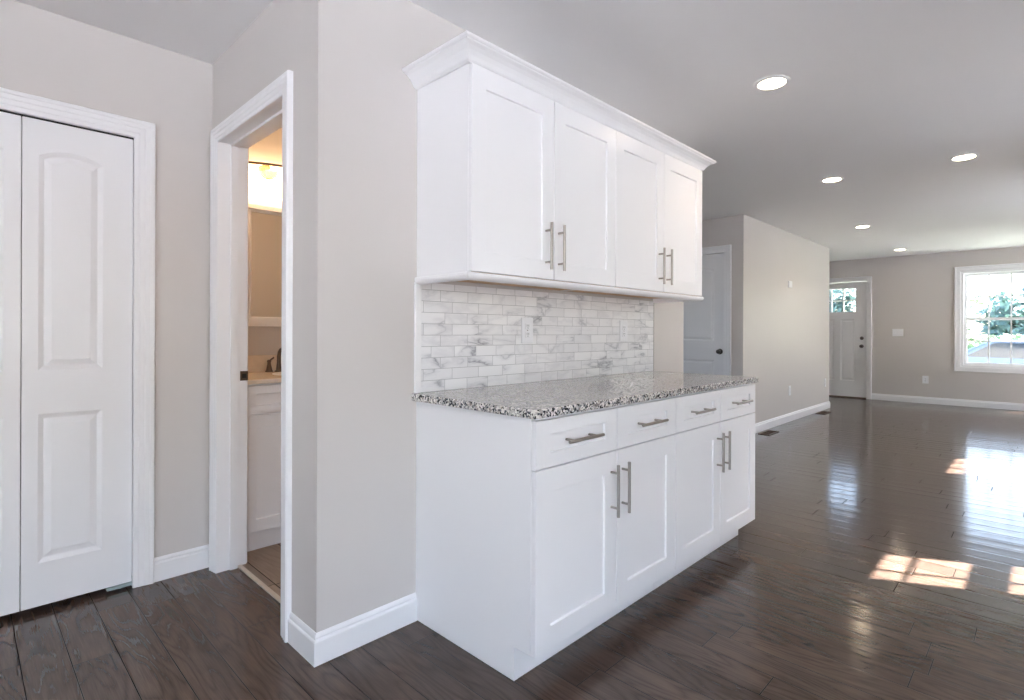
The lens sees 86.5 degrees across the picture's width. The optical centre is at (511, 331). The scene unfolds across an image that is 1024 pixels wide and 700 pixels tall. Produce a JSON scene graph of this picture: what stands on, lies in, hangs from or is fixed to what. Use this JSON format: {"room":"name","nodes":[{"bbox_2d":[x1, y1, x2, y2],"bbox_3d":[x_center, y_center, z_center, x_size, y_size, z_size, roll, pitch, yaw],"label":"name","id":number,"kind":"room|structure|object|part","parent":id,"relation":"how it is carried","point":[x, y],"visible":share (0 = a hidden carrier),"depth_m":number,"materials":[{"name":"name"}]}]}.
{"room":"kitchen","nodes":[
{"label":"kitchen","id":0,"kind":"room"},
{"bbox_2d":[0,0,211,557],"bbox_3d":[-2.930,-0.088,1.241,0.122,2.440,4.064,0,0,44],"label":"wall","id":1,"kind":"structure","parent":0,"point":[43,53],"depth_m":2.52,"materials":[{"name":"beige paint"}]},
{"bbox_2d":[0,109,133,616],"bbox_3d":[-2.216,0.133,1.899,0.065,2.003,1.494,0,0,44],"label":"door","id":2,"kind":"structure","parent":1,"relation":"in","point":[66,210],"depth_m":2.26,"materials":[{"name":"white paint"}]},
{"bbox_2d":[0,87,155,587],"bbox_3d":[-2.243,0.094,1.925,0.144,2.081,1.646,0,0,44],"label":"door frame","id":3,"kind":"structure","parent":1,"relation":"attached to","point":[143,133],"depth_m":2.43,"materials":[{"name":"white paint"}]},
{"bbox_2d":[154,544,208,581],"bbox_3d":[-1.547,1.084,2.555,0.014,0.107,0.243,0,0,44],"label":"baseboard","id":4,"kind":"structure","parent":1,"relation":"attached to","point":[168,566],"depth_m":2.54,"materials":[{"name":"white paint"}]},
{"bbox_2d":[212,0,302,618],"bbox_3d":[-1.288,-0.082,2.561,1.613,2.440,0.122,0,0,44],"label":"wall","id":5,"kind":"structure","parent":0,"point":[272,45],"depth_m":2.01,"materials":[{"name":"beige paint"}]},
{"bbox_2d":[209,70,292,642],"bbox_3d":[-1.078,0.076,2.354,0.917,2.126,0.166,0,0,44],"label":"door frame","id":6,"kind":"structure","parent":5,"relation":"attached to","point":[271,109],"depth_m":2.58,"materials":[{"name":"white paint"}]},
{"bbox_3d":[-1.304,0.213,2.647,0.003,0.046,0.037,0,0,44],"label":"strike plate","id":7,"kind":"part","parent":6,"relation":"part of","materials":[{"name":"brown metal"}]},
{"bbox_2d":[248,127,281,354],"bbox_3d":[-0.670,-0.079,3.191,1.613,2.440,1.886,0,0,44],"label":"wall","id":8,"kind":"structure","parent":0,"point":[262,340],"depth_m":3.32,"materials":[{"name":"beige paint"}]},
{"bbox_2d":[248,355,276,372],"bbox_3d":[-1.400,0.191,3.410,0.018,0.102,0.919,0,0,44],"label":"backsplash","id":9,"kind":"structure","parent":8,"relation":"attached to","point":[256,363],"depth_m":3.28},
{"bbox_2d":[248,203,281,326],"bbox_3d":[-1.288,-0.396,3.507,0.044,0.725,0.806,0,0,44],"label":"bathroom mirror","id":10,"kind":"object","parent":8,"relation":"attached to","point":[264,222],"visible":0.22,"depth_m":3.31,"materials":[{"name":"white mirror"}]},
{"bbox_2d":[249,161,281,200],"bbox_3d":[-1.243,-0.914,3.467,0.197,0.215,1.100,0,0,38],"label":"vanity light","id":11,"kind":"object","parent":8,"relation":"attached to","point":[265,179],"visible":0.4,"depth_m":3.20,"materials":[{"name":"white glass"}]},
{"bbox_2d":[301,0,683,632],"bbox_3d":[0.214,-0.077,2.853,0.122,2.440,2.643,0,0,44],"label":"wall","id":12,"kind":"structure","parent":0,"point":[358,411],"depth_m":1.99,"materials":[{"name":"beige paint"}]},
{"bbox_2d":[288,593,416,666],"bbox_3d":[-0.601,1.087,2.075,0.219,0.107,0.424,0,0,44],"label":"baseboard","id":13,"kind":"structure","parent":12,"relation":"attached to","point":[318,648],"depth_m":1.96,"materials":[{"name":"white paint"}]},
{"bbox_2d":[417,63,615,290],"bbox_3d":[0.071,-0.587,2.355,0.367,0.746,0.907,0,0,44],"label":"upper cabinet","id":14,"kind":"object","parent":12,"relation":"attached to","point":[513,180],"visible":0.9,"depth_m":2.12,"materials":[{"name":"white paint"}]},
{"bbox_3d":[-0.261,-0.588,2.058,0.308,0.746,0.018,0,0,44],"label":"panel","id":15,"kind":"part","parent":14,"relation":"part of","materials":[{"name":"white paint"}]},
{"bbox_3d":[0.009,-0.586,2.098,0.020,0.739,0.451,0,0,44],"label":"door","id":16,"kind":"part","parent":14,"relation":"part of","materials":[{"name":"white paint"}]},
{"bbox_3d":[0.151,-0.347,2.203,0.038,0.190,0.012,0,0,44],"label":"handle","id":17,"kind":"part","parent":14,"relation":"part of","materials":[{"name":"silver metal"}]},
{"bbox_2d":[402,30,715,170],"bbox_3d":[0.395,-0.990,2.674,0.382,0.063,1.956,0,0,44],"label":"crown molding","id":18,"kind":"structure","parent":14,"relation":"attached to","point":[467,47],"depth_m":2.14,"materials":[{"name":"white paint"}]},
{"bbox_2d":[414,271,703,302],"bbox_3d":[0.380,-0.199,2.687,0.318,0.026,1.855,0,0,44],"label":"rail","id":19,"kind":"object","parent":14,"relation":"attached to","point":[661,297],"visible":0.99,"depth_m":2.24,"materials":[{"name":"white paint"}]},
{"bbox_3d":[0.208,-0.347,2.261,0.038,0.190,0.012,0,0,44],"label":"handle","id":20,"kind":"part","parent":14,"relation":"part of","materials":[{"name":"silver metal"}]},
{"bbox_3d":[0.327,-0.585,2.422,0.020,0.739,0.448,0,0,44],"label":"door","id":21,"kind":"part","parent":14,"relation":"part of","materials":[{"name":"white paint"}]},
{"bbox_2d":[414,282,653,392],"bbox_3d":[0.257,0.024,2.799,0.012,0.440,1.830,0,0,44],"label":"backsplash","id":22,"kind":"structure","parent":12,"relation":"attached to","point":[465,336],"depth_m":2.56,"materials":[{"name":"tile"}]},
{"bbox_2d":[521,318,532,342],"bbox_3d":[0.073,-0.007,2.601,0.009,0.122,0.079,0,0,44],"label":"wall outlet","id":23,"kind":"object","parent":22,"relation":"attached to","point":[526,323],"visible":1,"depth_m":2.60,"materials":[{"name":"white plastic"}]},
{"bbox_2d":[525,323,529,328],"bbox_3d":[0.075,-0.027,2.599,0.002,0.029,0.034,0,0,44],"label":"socket","id":24,"kind":"object","parent":23,"relation":"attached to","point":[527,325],"depth_m":2.60,"materials":[{"name":"white plastic"}]},
{"bbox_2d":[525,331,529,337],"bbox_3d":[0.075,0.012,2.599,0.002,0.029,0.034,0,0,44],"label":"socket","id":25,"kind":"object","parent":23,"relation":"attached to","point":[527,333],"depth_m":2.60,"materials":[{"name":"white plastic"}]},
{"bbox_2d":[619,321,627,340],"bbox_3d":[0.657,-0.005,3.195,0.009,0.122,0.079,0,0,44],"label":"wall outlet","id":26,"kind":"object","parent":22,"relation":"attached to","point":[623,335],"visible":1,"depth_m":3.19,"materials":[{"name":"white plastic"}]},
{"bbox_2d":[565,131,701,298],"bbox_3d":[0.707,-0.584,3.003,0.367,0.746,0.907,0,0,44],"label":"upper cabinet","id":27,"kind":"object","parent":12,"relation":"attached to","point":[658,229],"visible":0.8,"depth_m":2.85,"materials":[{"name":"white paint"}]},
{"bbox_3d":[0.644,-0.584,2.745,0.020,0.739,0.451,0,0,44],"label":"door","id":28,"kind":"part","parent":27,"relation":"part of","materials":[{"name":"white paint"}]},
{"bbox_3d":[0.787,-0.345,2.850,0.038,0.190,0.012,0,0,44],"label":"handle","id":29,"kind":"part","parent":27,"relation":"part of","materials":[{"name":"silver metal"}]},
{"bbox_3d":[0.844,-0.345,2.908,0.038,0.190,0.012,0,0,44],"label":"handle","id":30,"kind":"part","parent":27,"relation":"part of","materials":[{"name":"silver metal"}]},
{"bbox_3d":[0.963,-0.583,3.069,0.020,0.739,0.448,0,0,44],"label":"door","id":31,"kind":"part","parent":27,"relation":"part of","materials":[{"name":"white paint"}]},
{"bbox_2d":[0,396,1023,699],"bbox_3d":[2.070,1.206,3.431,8.550,0.126,14.750,0,0,44],"label":"floor","id":32,"kind":"structure","parent":0,"point":[881,555],"depth_m":2.17,"materials":[{"name":"brown wood"}]},
{"bbox_2d":[238,565,280,603],"bbox_3d":[-1.058,1.135,2.377,0.737,0.008,0.018,0,0,44],"label":"threshold","id":33,"kind":"object","parent":32,"relation":"on","point":[248,573],"visible":0.64,"depth_m":2.44,"materials":[{"name":"wood"}]},
{"bbox_2d":[247,383,280,551],"bbox_3d":[-1.211,0.700,3.220,0.552,0.866,0.898,0,0,44],"label":"bathroom vanity","id":34,"kind":"object","parent":32,"relation":"on","point":[264,400],"visible":0.12,"depth_m":2.82,"materials":[{"name":"white paint"}]},
{"bbox_2d":[248,355,280,384],"bbox_3d":[-1.215,0.204,3.228,0.536,0.126,0.919,0,0,44],"label":"countertop","id":35,"kind":"structure","parent":34,"relation":"on","point":[257,364],"depth_m":3.24,"materials":[{"name":"beige stone"}]},
{"bbox_2d":[265,348,280,371],"bbox_3d":[-1.393,0.167,3.280,0.150,0.149,0.144,0,0,44],"label":"bathroom faucet","id":36,"kind":"object","parent":35,"relation":"on","point":[278,366],"visible":0.53,"depth_m":3.29,"materials":[{"name":"brown metal"}]},
{"bbox_3d":[-1.455,0.196,3.271,0.074,0.092,0.044,0,0,44],"label":"handle","id":37,"kind":"part","parent":36,"relation":"part of","materials":[{"name":"brown metal"}]},
{"bbox_3d":[-1.386,0.167,3.274,0.132,0.149,0.047,0,0,44],"label":"spout","id":38,"kind":"part","parent":36,"relation":"part of","materials":[{"name":"brown metal"}]},
{"bbox_3d":[-1.204,0.349,2.901,0.020,0.144,0.443,0,0,44],"label":"drawer","id":39,"kind":"part","parent":34,"relation":"part of","materials":[{"name":"white paint"}]},
{"bbox_2d":[416,397,674,680],"bbox_3d":[0.178,0.708,2.246,0.677,0.869,0.907,0,0,44],"label":"base cabinet","id":40,"kind":"object","parent":32,"relation":"on","point":[532,535],"visible":0.93,"depth_m":1.93,"materials":[{"name":"white paint"}]},
{"bbox_3d":[-0.155,0.707,1.949,0.618,0.869,0.018,0,0,44],"label":"panel","id":41,"kind":"part","parent":40,"relation":"part of","materials":[{"name":"white paint"}]},
{"bbox_3d":[0.226,0.737,1.880,0.020,0.586,0.451,0,0,44],"label":"door","id":42,"kind":"part","parent":40,"relation":"part of","materials":[{"name":"white paint"}]},
{"bbox_3d":[0.227,0.361,1.880,0.020,0.153,0.451,0,0,44],"label":"drawer","id":43,"kind":"part","parent":40,"relation":"part of","materials":[{"name":"white paint"}]},
{"bbox_2d":[411,371,757,419],"bbox_3d":[0.479,0.259,2.567,0.656,0.029,1.836,0,0,44],"label":"countertop","id":44,"kind":"structure","parent":40,"relation":"on","point":[542,399],"depth_m":2.21,"materials":[{"name":"stone"}]},
{"bbox_3d":[0.244,0.362,1.863,0.046,0.012,0.190,0,0,44],"label":"handle","id":45,"kind":"part","parent":40,"relation":"part of","materials":[{"name":"silver metal"}]},
{"bbox_3d":[0.379,0.582,1.995,0.038,0.190,0.012,0,0,44],"label":"handle","id":46,"kind":"part","parent":40,"relation":"part of","materials":[{"name":"silver metal"}]},
{"bbox_3d":[0.430,0.583,2.047,0.038,0.190,0.012,0,0,44],"label":"handle","id":47,"kind":"part","parent":40,"relation":"part of","materials":[{"name":"silver metal"}]},
{"bbox_3d":[0.545,0.362,2.204,0.020,0.153,0.448,0,0,44],"label":"drawer","id":48,"kind":"part","parent":40,"relation":"part of","materials":[{"name":"white paint"}]},
{"bbox_3d":[0.544,0.738,2.204,0.020,0.586,0.448,0,0,44],"label":"door","id":49,"kind":"part","parent":40,"relation":"part of","materials":[{"name":"white paint"}]},
{"bbox_3d":[0.563,0.363,2.187,0.046,0.012,0.190,0,0,44],"label":"handle","id":50,"kind":"part","parent":40,"relation":"part of","materials":[{"name":"silver metal"}]},
{"bbox_2d":[656,383,754,587],"bbox_3d":[0.813,0.710,2.893,0.677,0.869,0.907,0,0,44],"label":"base cabinet","id":51,"kind":"object","parent":32,"relation":"on","point":[714,434],"visible":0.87,"depth_m":2.63,"materials":[{"name":"white paint"}]},
{"bbox_3d":[0.863,0.364,2.527,0.020,0.153,0.451,0,0,44],"label":"drawer","id":52,"kind":"part","parent":51,"relation":"part of","materials":[{"name":"white paint"}]},
{"bbox_3d":[0.861,0.739,2.527,0.020,0.586,0.451,0,0,44],"label":"door","id":53,"kind":"part","parent":51,"relation":"part of","materials":[{"name":"white paint"}]},
{"bbox_3d":[0.880,0.364,2.510,0.046,0.012,0.190,0,0,44],"label":"handle","id":54,"kind":"part","parent":51,"relation":"part of","materials":[{"name":"silver metal"}]},
{"bbox_3d":[1.015,0.585,2.643,0.038,0.190,0.012,0,0,44],"label":"handle","id":55,"kind":"part","parent":51,"relation":"part of","materials":[{"name":"silver metal"}]},
{"bbox_3d":[1.066,0.585,2.695,0.038,0.190,0.012,0,0,44],"label":"handle","id":56,"kind":"part","parent":51,"relation":"part of","materials":[{"name":"silver metal"}]},
{"bbox_3d":[1.180,0.740,2.852,0.020,0.586,0.448,0,0,44],"label":"door","id":57,"kind":"part","parent":51,"relation":"part of","materials":[{"name":"white paint"}]},
{"bbox_3d":[1.181,0.365,2.852,0.020,0.153,0.448,0,0,44],"label":"drawer","id":58,"kind":"part","parent":51,"relation":"part of","materials":[{"name":"white paint"}]},
{"bbox_3d":[1.198,0.365,2.834,0.046,0.012,0.190,0,0,44],"label":"handle","id":59,"kind":"part","parent":51,"relation":"part of","materials":[{"name":"silver metal"}]},
{"bbox_2d":[758,430,778,434],"bbox_3d":[2.937,1.151,6.222,0.125,0.006,0.310,0,0,44],"label":"floor vent","id":60,"kind":"object","parent":32,"relation":"in","point":[767,432],"visible":1,"depth_m":6.21,"materials":[{"name":"brown metal"}]},
{"bbox_2d":[762,431,775,433],"bbox_3d":[2.937,1.151,6.222,0.089,0.004,0.254,0,0,44],"label":"grille","id":61,"kind":"object","parent":60,"relation":"attached to","point":[764,432],"depth_m":6.21,"materials":[{"name":"brown metal"}]},
{"bbox_2d":[817,411,829,413],"bbox_3d":[4.469,1.156,7.801,0.125,0.006,0.310,0,0,44],"label":"floor vent","id":62,"kind":"object","parent":32,"relation":"in","point":[820,412],"visible":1,"depth_m":7.79,"materials":[{"name":"brown metal"}]},
{"bbox_2d":[14,0,1023,261],"bbox_3d":[2.102,-1.351,3.456,8.550,0.120,14.570,0,0,44],"label":"ceiling","id":63,"kind":"structure","parent":0,"point":[879,96],"depth_m":2.84,"materials":[{"name":"paint"}]},
{"bbox_2d":[754,75,790,90],"bbox_3d":[1.348,-1.289,2.822,0.174,0.008,0.174,0,0,44],"label":"recessed light","id":64,"kind":"object","parent":63,"relation":"in","point":[773,82],"visible":1,"depth_m":2.81,"materials":[{"name":"white plastic"}]},
{"bbox_2d":[820,177,843,182],"bbox_3d":[2.704,-1.284,4.594,0.174,0.008,0.174,0,0,44],"label":"recessed light","id":65,"kind":"object","parent":63,"relation":"in","point":[830,179],"visible":1,"depth_m":4.58,"materials":[{"name":"white plastic"}]},
{"bbox_2d":[854,225,870,227],"bbox_3d":[4.261,-1.278,6.611,0.174,0.008,0.174,0,0,44],"label":"recessed light","id":66,"kind":"object","parent":63,"relation":"in","point":[861,226],"visible":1,"depth_m":6.58,"materials":[{"name":"white plastic"}]},
{"bbox_2d":[949,153,978,160],"bbox_3d":[3.323,-1.282,3.998,0.174,0.008,0.174,0,0,44],"label":"recessed light","id":67,"kind":"object","parent":63,"relation":"in","point":[962,157],"visible":1,"depth_m":3.99,"materials":[{"name":"white plastic"}]},
{"bbox_2d":[702,216,731,374],"bbox_3d":[1.733,-0.070,6.822,2.113,2.440,0.122,0,0,44],"label":"wall","id":68,"kind":"structure","parent":0,"point":[717,231],"depth_m":6.15,"materials":[{"name":"beige paint"}]},
{"bbox_2d":[683,253,723,374],"bbox_3d":[2.103,0.125,6.391,0.810,2.028,0.098,0,0,44],"label":"door","id":69,"kind":"structure","parent":68,"relation":"in","point":[703,337],"depth_m":6.27,"materials":[{"name":"white paint"}]},
{"bbox_3d":[2.336,0.222,6.138,0.064,0.064,0.063,0,0,44],"label":"knob","id":70,"kind":"part","parent":69,"relation":"part of","materials":[{"name":"black metal"}]},
{"bbox_2d":[702,245,731,374],"bbox_3d":[2.128,0.090,6.418,0.967,2.122,0.144,0,0,44],"label":"door frame","id":71,"kind":"structure","parent":68,"relation":"attached to","point":[726,249],"depth_m":6.06,"materials":[{"name":"white paint"}]},
{"bbox_2d":[732,214,829,423],"bbox_3d":[3.648,-0.064,7.177,0.122,2.440,3.313,0,0,44],"label":"wall","id":72,"kind":"structure","parent":0,"point":[780,333],"depth_m":6.78,"materials":[{"name":"beige paint"}]},
{"bbox_2d":[755,401,829,433],"bbox_3d":[2.896,1.101,7.912,2.249,0.107,3.341,0,0,44],"label":"baseboard","id":73,"kind":"structure","parent":72,"relation":"attached to","point":[767,424],"depth_m":7.00,"materials":[{"name":"white paint"}]},
{"bbox_2d":[829,246,1023,403],"bbox_3d":[6.614,-0.053,9.125,5.850,2.440,0.150,0,0,44],"label":"wall","id":74,"kind":"structure","parent":0,"point":[914,294],"depth_m":8.90,"materials":[{"name":"beige paint"}]},
{"bbox_2d":[829,281,865,398],"bbox_3d":[5.884,0.140,9.821,0.914,2.050,0.176,0,0,44],"label":"door","id":75,"kind":"structure","parent":74,"relation":"in","point":[847,330],"depth_m":9.68,"materials":[{"name":"white paint"}]},
{"bbox_2d":[829,276,871,398],"bbox_3d":[5.887,0.099,9.824,1.068,2.132,0.172,0,0,44],"label":"door frame","id":76,"kind":"structure","parent":74,"relation":"attached to","point":[868,279],"depth_m":9.43,"materials":[{"name":"white paint"}]},
{"bbox_2d":[892,329,902,335],"bbox_3d":[6.485,0.011,9.140,0.152,0.125,0.009,0,0,44],"label":"light switch","id":77,"kind":"object","parent":74,"relation":"attached to","point":[895,332],"visible":1,"depth_m":9.14,"materials":[{"name":"white plastic"}]},
{"bbox_2d":[922,376,928,383],"bbox_3d":[6.750,0.779,8.878,0.080,0.125,0.009,0,0,44],"label":"wall outlet","id":78,"kind":"object","parent":74,"relation":"attached to","point":[925,379],"visible":1,"depth_m":8.87,"materials":[{"name":"white plastic"}]},
{"bbox_2d":[872,393,1023,410],"bbox_3d":[7.375,1.115,8.259,3.246,0.107,0.014,0,0,44],"label":"baseboard","id":79,"kind":"structure","parent":74,"relation":"attached to","point":[888,397],"depth_m":8.64,"materials":[{"name":"white paint"}]},
{"bbox_2d":[954,263,1023,373],"bbox_3d":[7.784,-0.201,7.947,2.042,1.649,0.152,0,0,44],"label":"window","id":80,"kind":"structure","parent":74,"relation":"in","point":[961,297],"depth_m":8.48,"materials":[{"name":"white paint"}]},
{"bbox_3d":[7.478,-0.550,8.331,0.851,0.736,0.034,0,0,44],"label":"sash","id":81,"kind":"part","parent":80,"relation":"part of","materials":[{"name":"white plastic"}]},
{"bbox_3d":[7.448,0.149,8.302,0.851,0.740,0.034,0,0,44],"label":"sash","id":82,"kind":"part","parent":80,"relation":"part of","materials":[{"name":"white plastic"}]},
{"label":"outside","id":83,"kind":"structure","parent":0,"visible":0},
{"label":"ground","id":84,"kind":"structure","parent":83,"visible":0},
{"bbox_2d":[829,289,855,311],"bbox_3d":[21.407,-1.124,36.719,5.314,5.639,4.638,0,0,44],"label":"tree","id":85,"kind":"object","parent":84,"relation":"on","point":[849,294],"visible":0.19,"depth_m":35.61,"materials":[{"name":"green plant"}]},
{"bbox_2d":[967,333,1023,349],"bbox_3d":[21.695,0.899,25.698,23.430,1.898,4.222,0,0,44],"label":"hedge","id":86,"kind":"object","parent":84,"relation":"on","point":[984,337],"visible":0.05,"depth_m":24.93,"materials":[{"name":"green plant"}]},
{"bbox_2d":[974,286,1023,338],"bbox_3d":[25.264,-0.446,26.968,3.826,4.296,3.838,0,0,44],"label":"tree","id":87,"kind":"object","parent":84,"relation":"on","point":[1001,307],"visible":0.71,"depth_m":26.69,"materials":[{"name":"green plant"}]},
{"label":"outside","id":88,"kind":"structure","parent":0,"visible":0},
{"bbox_3d":[12.607,1.628,12.842,80.000,0.020,5.000,0,0,44],"label":"driveway","id":89,"kind":"object","parent":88,"visible":0},
{"bbox_2d":[967,340,1023,363],"bbox_3d":[12.607,0.904,13.125,4.400,1.413,1.730,0,0,44],"label":"car","id":90,"kind":"object","parent":89,"relation":"on","point":[999,351],"visible":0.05,"depth_m":12.96,"materials":[{"name":"blue paint"}]}
]}

